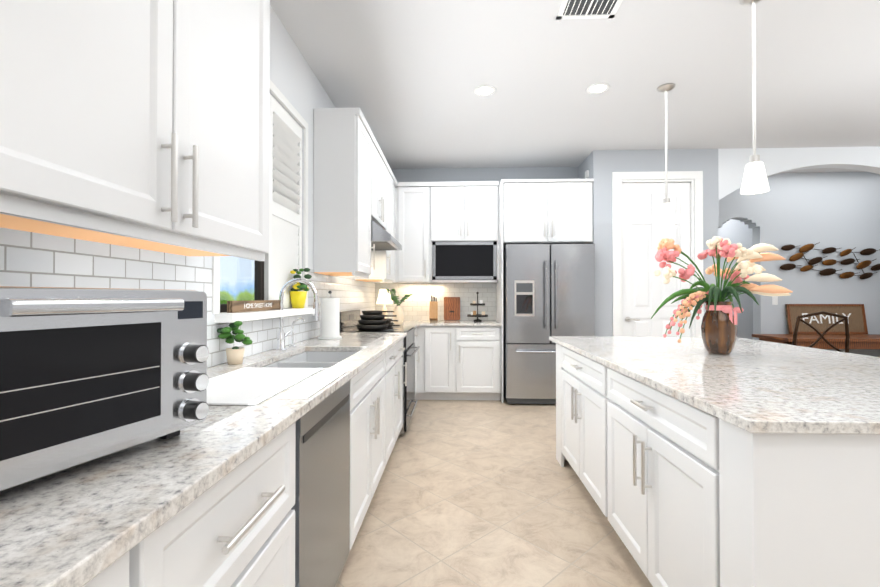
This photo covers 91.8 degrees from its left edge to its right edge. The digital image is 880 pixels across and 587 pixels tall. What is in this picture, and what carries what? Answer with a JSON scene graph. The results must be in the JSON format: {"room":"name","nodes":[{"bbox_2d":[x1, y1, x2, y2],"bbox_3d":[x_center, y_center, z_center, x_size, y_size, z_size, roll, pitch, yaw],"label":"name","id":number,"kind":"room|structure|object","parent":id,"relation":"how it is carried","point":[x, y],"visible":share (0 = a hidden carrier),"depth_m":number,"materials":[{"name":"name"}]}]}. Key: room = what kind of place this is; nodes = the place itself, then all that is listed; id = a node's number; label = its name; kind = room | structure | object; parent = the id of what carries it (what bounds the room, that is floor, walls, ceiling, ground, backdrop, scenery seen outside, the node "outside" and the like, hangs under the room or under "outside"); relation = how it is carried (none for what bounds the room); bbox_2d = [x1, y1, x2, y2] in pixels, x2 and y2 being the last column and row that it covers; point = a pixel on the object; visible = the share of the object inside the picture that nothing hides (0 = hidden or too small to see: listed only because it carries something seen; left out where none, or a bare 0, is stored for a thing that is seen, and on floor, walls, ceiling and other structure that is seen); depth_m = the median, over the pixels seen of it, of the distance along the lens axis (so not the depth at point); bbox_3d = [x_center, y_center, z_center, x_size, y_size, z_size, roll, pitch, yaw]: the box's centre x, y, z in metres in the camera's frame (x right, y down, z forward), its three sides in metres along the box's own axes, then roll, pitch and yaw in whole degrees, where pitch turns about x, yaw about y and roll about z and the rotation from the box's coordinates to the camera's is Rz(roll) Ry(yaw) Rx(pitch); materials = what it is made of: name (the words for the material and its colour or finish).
{"room":"kitchen","nodes":[
{"label":"kitchen","id":0,"kind":"room"},
{"bbox_2d":[0,5,374,367],"bbox_3d":[-1.136,-0.230,0.881,0.208,2.900,9.770,0,0,2],"label":"wall","id":1,"kind":"structure","parent":0,"point":[30,259],"depth_m":1.81,"materials":[{"name":"white tile"}]},
{"bbox_2d":[0,0,183,239],"bbox_3d":[-0.871,-0.785,0.828,0.336,1.250,0.585,0,0,2],"label":"upper cabinet","id":2,"kind":"object","parent":1,"relation":"attached to","point":[142,124],"depth_m":0.88,"materials":[{"name":"white wood"}]},
{"bbox_2d":[87,0,269,259],"bbox_3d":[-0.849,-0.780,1.410,0.336,1.250,0.580,0,0,2],"label":"upper cabinet","id":3,"kind":"object","parent":1,"relation":"attached to","point":[227,42],"depth_m":1.39,"materials":[{"name":"white wood"}]},
{"bbox_2d":[220,256,263,312],"bbox_3d":[-1.039,-0.536,2.456,0.040,1.260,1.080,0,0,2],"label":"window","id":4,"kind":"structure","parent":1,"relation":"in","point":[241,279],"depth_m":2.23,"materials":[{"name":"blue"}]},
{"bbox_2d":[212,80,307,313],"bbox_3d":[-0.971,-0.561,2.454,0.015,1.310,1.180,0,0,2],"label":"window","id":5,"kind":"structure","parent":1,"relation":"in","point":[285,102],"depth_m":2.86,"materials":[{"name":"white wood"}]},
{"bbox_2d":[264,94,301,307],"bbox_3d":[-0.990,-0.534,2.725,0.050,1.252,0.531,0,0,2],"label":"window shutter","id":6,"kind":"object","parent":5,"relation":"attached to","point":[283,257],"visible":0.71,"depth_m":2.68,"materials":[{"name":"white wood"}]},
{"bbox_2d":[214,307,312,322],"bbox_3d":[-1.004,0.114,2.449,0.230,0.040,1.140,0,0,2],"label":"window sill","id":7,"kind":"structure","parent":1,"relation":"attached to","point":[224,317],"depth_m":2.14,"materials":[{"name":"white wood"}]},
{"bbox_2d":[227,300,278,312],"bbox_3d":[-0.955,0.064,2.223,0.025,0.055,0.530,0,0,2],"label":"home sign","id":8,"kind":"object","parent":7,"relation":"on","point":[235,306],"visible":0.86,"depth_m":2.12,"materials":[{"name":"brown wood"}]},
{"bbox_2d":[244,303,271,307],"bbox_3d":[-0.942,0.062,2.223,0.002,0.024,0.314,0,0,2],"label":"sign","id":9,"kind":"object","parent":8,"relation":"attached to","point":[259,305],"visible":1,"depth_m":2.20,"materials":[{"name":"white paint"}]},
{"bbox_2d":[289,268,311,307],"bbox_3d":[-0.909,-0.035,2.820,0.141,0.262,0.193,0,0,2],"label":"potted plant","id":10,"kind":"object","parent":7,"relation":"on","point":[298,297],"visible":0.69,"depth_m":2.75,"materials":[{"name":"yellow"}]},
{"bbox_2d":[313,108,371,275],"bbox_3d":[-0.770,-0.772,3.446,0.336,1.230,0.514,0,0,2],"label":"upper cabinet","id":11,"kind":"object","parent":1,"relation":"attached to","point":[342,202],"depth_m":3.19,"materials":[{"name":"white wood"}]},
{"bbox_2d":[354,252,395,282],"bbox_3d":[-0.720,-0.761,4.731,0.336,1.230,0.515,0,0,2],"label":"upper cabinet","id":12,"kind":"object","parent":1,"relation":"attached to","point":[383,263],"depth_m":4.47,"materials":[{"name":"white"}]},
{"bbox_2d":[372,133,403,251],"bbox_3d":[-0.663,-0.917,4.087,0.500,0.930,0.760,0,0,2],"label":"upper cabinet","id":13,"kind":"object","parent":1,"relation":"attached to","point":[387,193],"depth_m":4.30,"materials":[{"name":"white wood"}]},
{"bbox_2d":[391,167,577,320],"bbox_3d":[0.467,-0.188,5.633,2.645,2.900,0.150,0,0,2],"label":"wall","id":14,"kind":"structure","parent":0,"point":[449,174],"depth_m":5.57,"materials":[{"name":"grey paint"}]},
{"bbox_2d":[396,182,435,282],"bbox_3d":[-0.322,-0.755,5.422,0.456,1.230,0.334,0,0,2],"label":"upper cabinet","id":15,"kind":"object","parent":14,"relation":"attached to","point":[413,265],"depth_m":5.26,"materials":[{"name":"white wood"}]},
{"bbox_2d":[375,283,495,319],"bbox_3d":[-0.059,0.085,5.571,1.582,0.528,0.008,0,0,2],"label":"backsplash","id":16,"kind":"structure","parent":14,"relation":"attached to","point":[416,305],"depth_m":5.57,"materials":[{"name":"white tile"}]},
{"bbox_2d":[432,181,463,243],"bbox_3d":[0.096,-1.005,5.408,0.419,0.730,0.334,0,0,2],"label":"upper cabinet","id":17,"kind":"object","parent":14,"relation":"attached to","point":[447,197],"depth_m":5.25,"materials":[{"name":"white wood"}]},
{"bbox_2d":[464,181,499,243],"bbox_3d":[0.515,-1.006,5.392,0.420,0.730,0.334,0,0,2],"label":"upper cabinet","id":18,"kind":"object","parent":14,"relation":"attached to","point":[481,198],"depth_m":5.23,"materials":[{"name":"white wood"}]},
{"bbox_2d":[500,179,547,247],"bbox_3d":[0.997,-0.949,5.230,0.515,0.725,0.620,0,0,2],"label":"upper cabinet","id":19,"kind":"object","parent":14,"relation":"attached to","point":[523,202],"depth_m":4.93,"materials":[{"name":"white wood"}]},
{"bbox_2d":[335,396,652,586],"bbox_3d":[3.555,1.281,2.053,9.800,0.100,12.500,0,0,2],"label":"floor","id":20,"kind":"structure","parent":0,"point":[480,493],"depth_m":2.38,"materials":[{"name":"tile"}]},
{"bbox_2d":[88,538,155,586],"bbox_3d":[-0.759,0.775,0.148,0.611,0.879,0.950,0,0,2],"label":"base cabinet","id":21,"kind":"object","parent":20,"relation":"on","point":[139,569],"depth_m":0.62,"materials":[{"name":"white wood"}]},
{"bbox_2d":[156,418,307,586],"bbox_3d":[-0.729,0.782,0.939,0.611,0.879,0.634,0,0,2],"label":"base cabinet","id":22,"kind":"object","parent":20,"relation":"on","point":[272,491],"depth_m":0.95,"materials":[{"name":"white wood"}]},
{"bbox_2d":[0,330,407,586],"bbox_3d":[-0.698,0.330,1.333,0.642,0.030,4.716,0,0,2],"label":"countertop","id":23,"kind":"structure","parent":22,"relation":"on","point":[69,527],"depth_m":0.69,"materials":[{"name":"white stone"}]},
{"bbox_2d":[0,286,208,490],"bbox_3d":[-0.730,0.150,0.801,0.435,0.318,0.410,0,-1,17],"label":"toaster oven","id":24,"kind":"object","parent":23,"relation":"on","point":[87,374],"visible":1,"depth_m":0.71,"materials":[{"name":"silver metal"}]},
{"bbox_2d":[217,321,252,364],"bbox_3d":[-0.926,0.213,1.927,0.142,0.211,0.133,0,0,2],"label":"plant","id":25,"kind":"object","parent":23,"relation":"on","point":[235,355],"visible":0.98,"depth_m":1.91,"materials":[{"name":"green plant"}]},
{"bbox_2d":[207,367,347,404],"bbox_3d":[-0.613,0.312,1.492,0.455,0.006,0.600,0,0,2],"label":"drying mat","id":26,"kind":"object","parent":23,"relation":"on","point":[249,386],"visible":0.88,"depth_m":1.45,"materials":[{"name":"white fabric"}]},
{"bbox_2d":[276,278,318,349],"bbox_3d":[-0.807,0.119,2.495,0.247,0.412,0.207,0,0,2],"label":"faucet","id":27,"kind":"object","parent":23,"relation":"on","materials":[{"name":"silver metal"}]},
{"bbox_2d":[260,350,367,393],"bbox_3d":[-0.653,0.441,2.223,0.380,0.202,0.780,0,0,2],"label":"sink","id":28,"kind":"object","parent":23,"relation":"in","point":[298,357],"depth_m":2.42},
{"bbox_2d":[318,291,341,338],"bbox_3d":[-0.807,0.153,3.132,0.170,0.351,0.170,0,0,2],"label":"paper towel","id":29,"kind":"object","parent":23,"relation":"on","point":[329,317],"visible":1,"depth_m":3.07,"materials":[{"name":"white paper"}]},
{"bbox_2d":[356,310,399,330],"bbox_3d":[-0.590,0.244,3.918,0.358,0.171,0.306,0,-1,-34],"label":"pan","id":30,"kind":"object","parent":23,"relation":"on","point":[372,320],"visible":1,"depth_m":3.74,"materials":[{"name":"black metal"}]},
{"bbox_2d":[304,378,355,586],"bbox_3d":[-0.705,0.787,1.545,0.611,0.879,0.602,0,0,2],"label":"base cabinet","id":31,"kind":"object","parent":20,"relation":"on","point":[332,426],"depth_m":1.55,"materials":[{"name":"white"}]},
{"bbox_2d":[291,380,349,586],"bbox_3d":[-0.443,0.786,1.541,0.092,0.856,0.590,0,0,2],"label":"dishwasher","id":32,"kind":"object","parent":31,"relation":"in","point":[321,507],"depth_m":1.47,"materials":[{"name":"silver metal"}]},
{"bbox_2d":[280,346,395,468],"bbox_3d":[-0.652,0.799,2.930,0.610,0.879,0.600,0,0,2],"label":"base cabinet","id":33,"kind":"object","parent":20,"relation":"on","point":[382,372],"depth_m":2.90,"materials":[{"name":"white wood"}]},
{"bbox_2d":[352,386,383,545],"bbox_3d":[-0.680,0.902,2.220,0.610,0.660,0.820,0,0,2],"label":"base cabinet","id":34,"kind":"object","parent":20,"relation":"on","point":[368,448],"depth_m":2.22,"materials":[{"name":"white wood"}]},
{"bbox_2d":[339,309,419,433],"bbox_3d":[-0.561,0.691,4.068,0.682,1.055,0.752,0,0,2],"label":"range","id":35,"kind":"object","parent":20,"relation":"on","point":[349,319],"depth_m":3.91,"materials":[{"name":"silver metal"}]},
{"bbox_2d":[396,342,403,440],"bbox_3d":[-0.632,0.804,3.458,0.610,0.879,0.456,0,0,2],"label":"base cabinet","id":36,"kind":"object","parent":20,"relation":"on","point":[399,345],"depth_m":3.51,"materials":[{"name":"white wood"}]},
{"bbox_2d":[416,326,455,401],"bbox_3d":[-0.046,0.819,5.255,0.468,0.879,0.620,0,0,2],"label":"base cabinet","id":37,"kind":"object","parent":20,"relation":"on","point":[436,380],"depth_m":4.95,"materials":[{"name":"white wood"}]},
{"bbox_2d":[393,322,419,325],"bbox_3d":[-0.568,0.359,4.698,0.642,0.030,0.487,0,0,2],"label":"countertop","id":38,"kind":"structure","parent":37,"relation":"on","point":[404,323],"depth_m":4.81,"materials":[{"name":"white stone"}]},
{"bbox_2d":[386,289,412,324],"bbox_3d":[-0.447,0.143,4.731,0.289,0.399,0.329,0,0,2],"label":"vase","id":39,"kind":"object","parent":38,"relation":"on","point":[398,311],"visible":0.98,"depth_m":4.71,"materials":[{"name":"beige ceramic"}]},
{"bbox_2d":[456,326,500,399],"bbox_3d":[0.450,0.819,5.236,0.525,0.879,0.620,0,0,2],"label":"base cabinet","id":40,"kind":"object","parent":20,"relation":"on","point":[478,348],"depth_m":4.93,"materials":[{"name":"white wood"}]},
{"bbox_2d":[420,322,499,325],"bbox_3d":[-0.076,0.364,5.246,1.584,0.030,0.647,0,0,2],"label":"countertop","id":41,"kind":"structure","parent":40,"relation":"on","point":[421,323],"depth_m":4.92,"materials":[{"name":"white stone"}]},
{"bbox_2d":[377,289,392,317],"bbox_3d":[-0.685,0.148,5.279,0.200,0.400,0.200,0,0,2],"label":"table lamp","id":42,"kind":"object","parent":41,"relation":"on","point":[384,298],"visible":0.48,"depth_m":5.22,"materials":[{"name":"beige ceramic"}]},
{"bbox_2d":[429,295,437,320],"bbox_3d":[-0.080,0.184,5.389,0.100,0.326,0.182,0,0,2],"label":"knife block","id":43,"kind":"object","parent":41,"relation":"on","point":[433,311],"visible":1,"depth_m":5.34,"materials":[{"name":"brown wood"}]},
{"bbox_2d":[444,297,459,319],"bbox_3d":[0.155,0.196,5.514,0.210,0.300,0.069,0,0,2],"label":"cutting board","id":44,"kind":"object","parent":41,"relation":"on","point":[451,308],"visible":0.96,"depth_m":5.50,"materials":[{"name":"brown wood"}]},
{"bbox_2d":[467,291,487,321],"bbox_3d":[0.467,0.160,5.294,0.260,0.375,0.260,0,0,2],"label":"tiered tray","id":45,"kind":"object","parent":41,"relation":"on","point":[473,313],"visible":1,"depth_m":5.24,"materials":[{"name":"black metal"}]},
{"bbox_2d":[503,244,594,403],"bbox_3d":[1.244,0.344,5.084,0.980,1.785,0.817,0,0,2],"label":"fridge","id":46,"kind":"object","parent":20,"relation":"on","point":[548,290],"visible":0.9,"depth_m":4.75,"materials":[{"name":"grey metal"}]},
{"bbox_2d":[550,340,879,586],"bbox_3d":[1.363,0.792,2.121,1.146,0.879,2.140,0,0,2],"label":"kitchen island","id":47,"kind":"object","parent":20,"relation":"on","point":[693,462],"depth_m":1.25,"materials":[{"name":"white wood"}]},
{"bbox_2d":[549,336,879,435],"bbox_3d":[1.510,0.336,2.152,1.414,0.030,2.275,0,0,2],"label":"island countertop","id":48,"kind":"structure","parent":47,"relation":"on","point":[770,388],"depth_m":1.59,"materials":[{"name":"white stone"}]},
{"bbox_2d":[651,236,792,354],"bbox_3d":[1.504,0.002,2.277,0.689,0.638,0.350,0,0,2],"label":"flower arrangement","id":49,"kind":"object","parent":48,"relation":"on","point":[719,328],"visible":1,"depth_m":2.25,"materials":[{"name":"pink plant"}]},
{"bbox_2d":[752,334,879,348],"bbox_3d":[5.473,0.899,5.350,2.620,0.720,0.630,0,0,2],"label":"dining table","id":50,"kind":"object","parent":20,"relation":"on","point":[864,341],"visible":0.56,"depth_m":5.12,"materials":[{"name":"brown wood"}]},
{"bbox_2d":[785,304,867,333],"bbox_3d":[5.156,0.341,5.695,1.000,0.400,0.085,0,0,2],"label":"family sign","id":51,"kind":"object","parent":50,"relation":"on","point":[857,324],"visible":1,"depth_m":5.69,"materials":[{"name":"brown wood"}]},
{"bbox_2d":[802,313,850,323],"bbox_3d":[5.163,0.331,5.687,0.637,0.137,0.004,0,-9,2],"label":"family sign","id":52,"kind":"object","parent":51,"relation":"attached to","point":[821,316],"visible":0.83,"depth_m":5.69,"materials":[{"name":"white"}]},
{"bbox_2d":[793,311,849,352],"bbox_3d":[4.037,0.721,4.716,0.580,1.066,0.491,0,0,2],"label":"chair","id":53,"kind":"object","parent":20,"relation":"on","point":[847,334],"visible":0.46,"depth_m":4.49,"materials":[{"name":"brown metal"}]},
{"bbox_2d":[270,0,879,172],"bbox_3d":[3.555,-1.719,2.079,9.800,0.100,12.500,0,0,2],"label":"ceiling","id":54,"kind":"structure","parent":0,"point":[407,77],"depth_m":3.23,"materials":[{"name":"white paint"}]},
{"bbox_2d":[474,85,495,95],"bbox_3d":[0.366,-1.654,3.482,0.180,0.005,0.180,0,0,2],"label":"recessed light","id":55,"kind":"object","parent":54,"relation":"in","point":[485,90],"visible":1,"depth_m":3.48,"materials":[{"name":"white plastic"}]},
{"bbox_2d":[556,0,622,19],"bbox_3d":[0.866,-1.660,2.422,0.340,0.011,0.300,0,0,2],"label":"ceiling vent","id":56,"kind":"object","parent":54,"relation":"in","point":[583,9],"visible":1,"depth_m":2.49,"materials":[{"name":"white metal"}]},
{"bbox_2d":[586,83,609,93],"bbox_3d":[1.276,-1.654,3.447,0.180,0.005,0.180,0,0,2],"label":"recessed light","id":57,"kind":"object","parent":54,"relation":"in","point":[598,88],"visible":1,"depth_m":3.44,"materials":[{"name":"white plastic"}]},
{"bbox_2d":[657,83,675,224],"bbox_3d":[1.815,-1.107,3.422,0.134,1.099,0.134,0,0,2],"label":"pendant light","id":58,"kind":"object","parent":54,"relation":"hanging from","point":[666,215],"visible":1,"depth_m":3.40,"materials":[{"name":"white glass"}]},
{"bbox_2d":[739,0,769,194],"bbox_3d":[1.755,-1.116,2.383,0.134,1.099,0.134,0,0,2],"label":"pendant light","id":59,"kind":"object","parent":54,"relation":"hanging from","point":[755,180],"visible":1,"depth_m":2.38,"materials":[{"name":"white glass"}]},
{"bbox_2d":[578,147,879,335],"bbox_3d":[5.174,-0.193,5.141,6.800,2.900,0.770,0,0,2],"label":"wall","id":60,"kind":"structure","parent":0,"point":[601,166],"depth_m":4.85,"materials":[{"name":"grey paint"}]},
{"bbox_2d":[548,178,593,243],"bbox_3d":[1.513,-0.950,5.210,0.517,0.725,0.620,0,0,2],"label":"upper cabinet","id":61,"kind":"object","parent":60,"relation":"attached to","point":[570,201],"depth_m":4.91,"materials":[{"name":"white wood"}]},
{"bbox_2d":[585,170,588,178],"bbox_3d":[1.755,-1.423,5.098,0.026,0.080,0.080,0,0,2],"label":"sensor","id":62,"kind":"object","parent":60,"relation":"attached to","point":[586,174],"visible":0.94,"depth_m":5.07,"materials":[{"name":"white plastic"}]},
{"bbox_2d":[622,183,690,336],"bbox_3d":[2.477,-0.012,4.877,0.772,2.518,0.101,0,0,2],"label":"pantry door","id":63,"kind":"structure","parent":60,"relation":"in","point":[647,292],"depth_m":4.90,"materials":[{"name":"white wood"}]},
{"bbox_2d":[612,171,703,336],"bbox_3d":[2.479,-0.067,4.925,1.010,2.645,0.166,0,0,2],"label":"door frame","id":64,"kind":"structure","parent":60,"relation":"attached to","point":[694,179],"depth_m":4.86,"materials":[{"name":"white wood"}]},
{"bbox_2d":[719,219,752,338],"bbox_3d":[5.851,-0.175,7.106,5.600,2.900,0.150,0,0,2],"label":"wall","id":65,"kind":"structure","parent":0,"point":[734,231],"depth_m":7.07,"materials":[{"name":"grey paint"}]},
{"bbox_2d":[719,172,879,356],"bbox_3d":[5.801,-0.187,5.807,5.600,2.900,0.150,0,0,2],"label":"wall","id":66,"kind":"structure","parent":0,"point":[837,210],"depth_m":5.76,"materials":[{"name":"grey paint"}]},
{"bbox_2d":[772,296,777,304],"bbox_3d":[4.533,0.095,5.772,0.070,0.115,0.010,0,0,2],"label":"switch plate","id":67,"kind":"object","parent":66,"relation":"attached to","point":[774,300],"visible":0.93,"depth_m":5.77,"materials":[{"name":"white plastic"}]},
{"bbox_2d":[780,242,879,278],"bbox_3d":[5.290,-0.439,5.712,1.446,0.500,0.044,0,0,2],"label":"art","id":68,"kind":"object","parent":66,"relation":"attached to","point":[816,260],"visible":1,"depth_m":5.70,"materials":[{"name":"brown metal"}]}
]}

